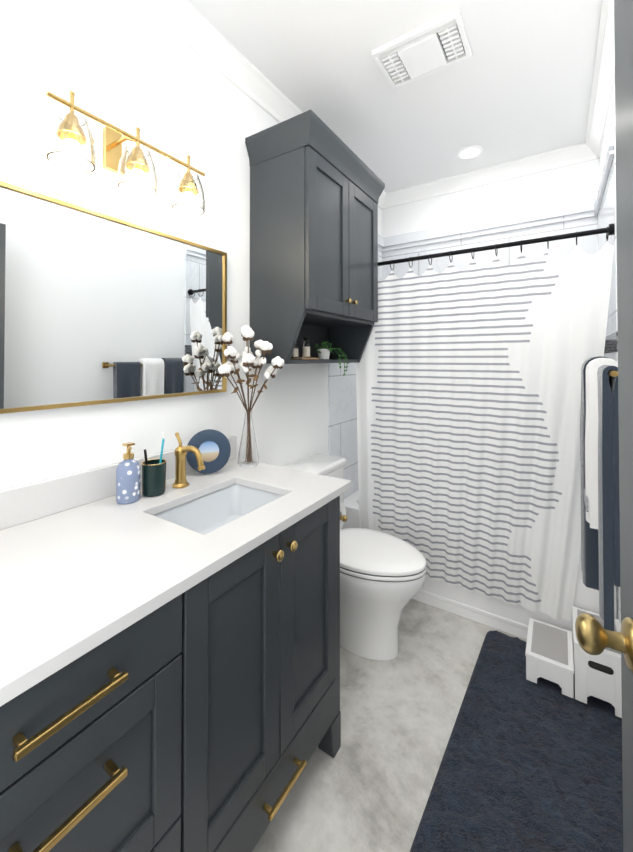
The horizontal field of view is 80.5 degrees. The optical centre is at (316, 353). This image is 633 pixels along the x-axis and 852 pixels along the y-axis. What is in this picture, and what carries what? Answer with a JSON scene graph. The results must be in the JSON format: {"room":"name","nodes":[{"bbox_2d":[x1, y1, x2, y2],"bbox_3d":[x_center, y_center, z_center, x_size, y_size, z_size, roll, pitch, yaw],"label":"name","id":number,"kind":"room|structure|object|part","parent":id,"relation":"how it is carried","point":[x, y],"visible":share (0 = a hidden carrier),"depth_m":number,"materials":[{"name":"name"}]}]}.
{"room":"bathroom","nodes":[
{"label":"bathroom","id":0,"kind":"room"},
{"bbox_2d":[0,0,381,489],"bbox_3d":[-0.329,0.040,1.767,0.100,2.620,3.180,-1,-1,33],"label":"wall","id":1,"kind":"structure","parent":0,"point":[129,66],"depth_m":1.27,"materials":[{"name":"white paint"}]},
{"bbox_2d":[0,181,226,413],"bbox_3d":[-0.635,-0.138,1.181,0.024,0.580,0.920,-1,-1,33],"label":"wall mirror","id":2,"kind":"object","parent":1,"relation":"attached to","point":[96,307],"visible":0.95,"depth_m":1.13,"materials":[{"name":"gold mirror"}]},
{"bbox_2d":[46,91,204,215],"bbox_3d":[-0.564,-0.594,1.134,0.202,0.219,0.479,-1,-1,33],"label":"sconce","id":3,"kind":"object","parent":1,"relation":"attached to","point":[113,139],"depth_m":1.06,"materials":[{"name":"glass"}]},
{"bbox_3d":[-0.624,-0.525,0.953,0.039,0.052,0.039,0,-1,18],"label":"sconce bulb","id":4,"kind":"part","parent":3,"relation":"part of","materials":[{"name":"white glass"}]},
{"bbox_3d":[-0.527,-0.542,1.103,0.108,0.114,0.466,-1,-1,33],"label":"glass sconce shades","id":5,"kind":"part","parent":3,"relation":"part of","materials":[{"name":"clear glass"}]},
{"bbox_2d":[134,0,389,208],"bbox_3d":[-0.258,-1.225,1.738,0.070,0.090,2.980,-1,-1,33],"label":"crown molding","id":6,"kind":"structure","parent":1,"relation":"attached to","point":[192,27],"depth_m":1.53,"materials":[{"name":"white"}]},
{"bbox_2d":[245,109,384,363],"bbox_3d":[0.034,-0.465,1.908,0.359,1.023,0.762,-1,-1,33],"label":"upper cabinet","id":7,"kind":"object","parent":1,"relation":"attached to","point":[317,185],"visible":0.92,"depth_m":1.67,"materials":[{"name":"grey wood"}]},
{"bbox_2d":[290,337,318,358],"bbox_3d":[-0.081,-0.028,1.830,0.130,0.108,0.145,-1,-1,33],"label":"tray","id":8,"kind":"object","parent":7,"relation":"on","point":[305,349],"visible":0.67,"depth_m":1.83,"materials":[{"name":"beige"}]},
{"bbox_2d":[315,341,348,375],"bbox_3d":[0.077,0.023,1.989,0.165,0.184,0.122,-1,-1,33],"label":"potted plant","id":9,"kind":"object","parent":7,"relation":"on","point":[323,352],"visible":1,"depth_m":1.98,"materials":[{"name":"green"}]},
{"bbox_2d":[328,245,382,498],"bbox_3d":[0.300,0.217,2.631,0.012,2.290,0.818,-1,-1,33],"label":"wall tile","id":10,"kind":"structure","parent":1,"relation":"attached to","point":[342,418],"depth_m":2.44,"materials":[{"name":"white tile"}]},
{"bbox_2d":[378,223,613,269],"bbox_3d":[0.681,-0.512,1.954,1.373,0.070,0.060,-1,-1,33],"label":"shower rod","id":11,"kind":"object","parent":10,"relation":"attached to","point":[609,230],"visible":0.73,"depth_m":1.79,"materials":[{"name":"black metal"}]},
{"bbox_2d":[356,242,612,620],"bbox_3d":[0.739,0.354,1.894,1.220,1.656,0.030,-1,-1,33],"label":"shower curtain","id":12,"kind":"object","parent":11,"relation":"hanging from","point":[468,385],"visible":0.83,"depth_m":1.84,"materials":[{"name":"white fabric"}]},
{"bbox_2d":[378,234,383,251],"bbox_3d":[0.302,-0.873,2.622,0.018,0.110,0.780,-1,-1,33],"label":"trim","id":13,"kind":"structure","parent":1,"relation":"attached to","point":[380,239],"depth_m":2.92,"materials":[{"name":"white paint"}]},
{"bbox_2d":[252,599,526,851],"bbox_3d":[0.300,1.394,1.341,1.600,0.100,3.180,-1,-1,33],"label":"floor","id":14,"kind":"structure","parent":0,"point":[368,787],"depth_m":1.28,"materials":[{"name":"concrete"}]},
{"bbox_2d":[0,432,351,851],"bbox_3d":[-0.427,0.800,0.959,0.600,1.078,1.175,-1,-1,33],"label":"bathroom vanity","id":15,"kind":"object","parent":14,"relation":"on","point":[170,669],"visible":1,"depth_m":0.79,"materials":[{"name":"grey"}]},
{"bbox_2d":[116,442,140,503],"bbox_3d":[-0.566,0.354,1.123,0.066,0.171,0.066,-1,-1,33],"label":"soap dispenser","id":16,"kind":"object","parent":15,"relation":"on","point":[128,469],"visible":1,"depth_m":1.10,"materials":[{"name":"blue ceramic"}]},
{"bbox_2d":[141,432,165,496],"bbox_3d":[-0.511,0.348,1.186,0.073,0.185,0.083,-1,-1,33],"label":"toothbrush cup","id":17,"kind":"object","parent":15,"relation":"on","point":[153,477],"visible":1,"depth_m":1.16,"materials":[{"name":"green ceramic"}]},
{"bbox_2d":[186,429,230,473],"bbox_3d":[-0.405,0.361,1.391,0.116,0.160,0.137,-1,-1,33],"label":"frame","id":18,"kind":"object","parent":15,"relation":"on","point":[213,446],"visible":0.96,"depth_m":1.38,"materials":[{"name":"blue"}]},
{"bbox_2d":[238,411,258,467],"bbox_3d":[-0.274,0.338,1.500,0.084,0.215,0.084,-1,-1,33],"label":"glass vase","id":19,"kind":"object","parent":15,"relation":"on","point":[248,455],"visible":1,"depth_m":1.48,"materials":[{"name":"clear glass"}]},
{"bbox_2d":[218,325,283,411],"bbox_3d":[-0.289,0.156,1.498,0.253,0.554,0.246,-1,-1,33],"label":"stems","id":20,"kind":"object","parent":19,"relation":"in","point":[228,368],"visible":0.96,"depth_m":1.49,"materials":[{"name":"brown"}]},
{"bbox_2d":[340,515,347,521],"bbox_3d":[0.021,0.597,1.375,0.181,0.044,0.074,-1,-1,33],"label":"paper holder","id":21,"kind":"object","parent":15,"relation":"attached to","point":[343,518],"visible":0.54,"depth_m":1.35,"materials":[{"name":"gold metal"}]},
{"bbox_2d":[340,502,345,529],"bbox_3d":[0.040,0.597,1.393,0.100,0.104,0.104,-1,-1,33],"label":"paper roll","id":22,"kind":"object","parent":21,"relation":"hanging from","point":[342,509],"visible":0.06,"depth_m":1.39,"materials":[{"name":"white paper"}]},
{"bbox_2d":[283,454,426,660],"bbox_3d":[0.178,0.961,1.795,0.696,0.780,0.450,-1,-1,33],"label":"toilet","id":23,"kind":"object","parent":14,"relation":"on","point":[382,576],"visible":0.6,"depth_m":1.65,"materials":[{"name":"white ceramic"}]},
{"bbox_2d":[343,490,616,639],"bbox_3d":[0.899,1.147,2.268,1.372,0.420,0.750,-1,-1,33],"label":"bathtub","id":24,"kind":"object","parent":14,"relation":"on","point":[495,613],"visible":0.1,"depth_m":1.85,"materials":[{"name":"white ceramic"}]},
{"bbox_2d":[410,630,622,851],"bbox_3d":[0.702,1.327,1.181,0.530,0.029,1.220,-1,-1,35],"label":"rug","id":25,"kind":"object","parent":14,"relation":"on","point":[526,765],"visible":0.77,"depth_m":1.18,"materials":[{"name":"blue carpet"}]},
{"bbox_2d":[525,606,621,717],"bbox_3d":[1.046,1.203,1.523,0.324,0.219,0.249,-1,-1,33],"label":"step stool","id":26,"kind":"object","parent":25,"relation":"on","point":[559,656],"visible":0.85,"depth_m":1.44,"materials":[{"name":"white plastic"}]},
{"bbox_2d":[186,0,602,192],"bbox_3d":[0.300,-1.325,1.377,1.600,0.100,3.180,-1,-1,33],"label":"ceiling","id":27,"kind":"structure","parent":0,"point":[517,84],"depth_m":1.71,"materials":[{"name":"white paint"}]},
{"bbox_2d":[372,8,471,88],"bbox_3d":[0.443,-1.260,1.570,0.350,0.024,0.240,-1,-1,33],"label":"ceiling vent","id":28,"kind":"object","parent":27,"relation":"in","point":[437,44],"visible":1,"depth_m":1.55,"materials":[{"name":"white plastic"}]},
{"bbox_2d":[457,145,482,158],"bbox_3d":[0.956,-1.256,2.333,0.150,0.010,0.150,-1,-1,33],"label":"recessed light","id":29,"kind":"object","parent":27,"relation":"in","point":[471,152],"visible":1,"depth_m":2.33,"materials":[{"name":"white plastic"}]},
{"bbox_2d":[382,159,598,237],"bbox_3d":[1.138,0.052,2.651,1.400,2.620,0.100,-1,-1,33],"label":"wall","id":30,"kind":"structure","parent":0,"point":[568,184],"depth_m":2.54,"materials":[{"name":"white paint"}]},
{"bbox_2d":[386,143,585,206],"bbox_3d":[1.096,-1.214,2.594,1.230,0.090,0.070,-1,-1,33],"label":"crown molding","id":31,"kind":"structure","parent":30,"relation":"attached to","point":[569,155],"depth_m":2.53,"materials":[{"name":"white paint"}]},
{"bbox_2d":[384,198,591,251],"bbox_3d":[1.099,-0.874,2.603,1.376,0.110,0.021,-1,-1,33],"label":"trim","id":32,"kind":"structure","parent":30,"relation":"attached to","point":[570,208],"depth_m":2.53,"materials":[{"name":"white paint"}]},
{"bbox_2d":[382,211,597,279],"bbox_3d":[1.108,0.216,2.602,1.400,2.290,0.012,-1,-1,33],"label":"wall tile","id":33,"kind":"structure","parent":30,"relation":"attached to","point":[561,248],"depth_m":2.52,"materials":[{"name":"white tile"}]},
{"bbox_2d":[599,82,614,171],"bbox_3d":[0.929,0.029,0.951,0.100,2.620,3.180,-1,-1,33],"label":"wall","id":34,"kind":"structure","parent":0,"point":[610,122],"depth_m":1.79,"materials":[{"name":"white paint"}]},
{"bbox_2d":[582,0,614,161],"bbox_3d":[0.857,-1.235,1.014,0.070,0.090,2.980,-1,-1,33],"label":"crown molding","id":35,"kind":"structure","parent":34,"relation":"attached to","point":[604,68],"depth_m":1.69,"materials":[{"name":"white paint"}]},
{"bbox_2d":[592,127,613,216],"bbox_3d":[1.441,-0.883,1.883,0.018,0.110,0.780,-1,-1,33],"label":"trim","id":36,"kind":"structure","parent":34,"relation":"attached to","point":[608,154],"depth_m":1.75,"materials":[{"name":"white"}]},
{"bbox_2d":[575,0,632,851],"bbox_3d":[0.314,0.310,0.233,0.170,2.022,0.762,0,-1,27],"label":"door","id":37,"kind":"structure","parent":34,"relation":"in","point":[594,636],"depth_m":0.54,"materials":[{"name":"grey"}]},
{"bbox_2d":[597,127,620,624],"bbox_3d":[1.464,0.207,1.876,0.012,2.290,0.818,-1,-1,33],"label":"wall tile","id":38,"kind":"structure","parent":34,"relation":"attached to","point":[606,216],"depth_m":1.64,"materials":[{"name":"white tile"}]},
{"bbox_2d":[607,370,617,376],"bbox_3d":[1.022,0.059,1.283,0.080,0.040,0.660,-1,-1,33],"label":"towel rail","id":39,"kind":"object","parent":34,"relation":"attached to","point":[612,373],"visible":0.33,"depth_m":1.03,"materials":[{"name":"gold metal"}]},
{"bbox_2d":[580,356,606,589],"bbox_3d":[1.071,0.435,1.419,0.109,0.851,0.150,-1,-1,33],"label":"hanging towel","id":40,"kind":"object","parent":39,"relation":"hanging from","point":[589,555],"visible":0.35,"depth_m":1.38,"materials":[{"name":"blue fabric"}]},
{"bbox_2d":[584,358,617,528],"bbox_3d":[0.981,0.296,1.283,0.098,0.565,0.150,-1,-1,33],"label":"towel","id":41,"kind":"object","parent":39,"relation":"hanging from","point":[591,465],"visible":0.31,"depth_m":1.24,"materials":[{"name":"white fabric"}]},
{"bbox_2d":[597,365,619,630],"bbox_3d":[0.883,0.415,1.130,0.051,0.762,0.170,-1,-1,33],"label":"hanging towel","id":42,"kind":"object","parent":39,"relation":"hanging from","point":[608,501],"visible":0.71,"depth_m":1.07,"materials":[{"name":"blue fabric"}]}
]}

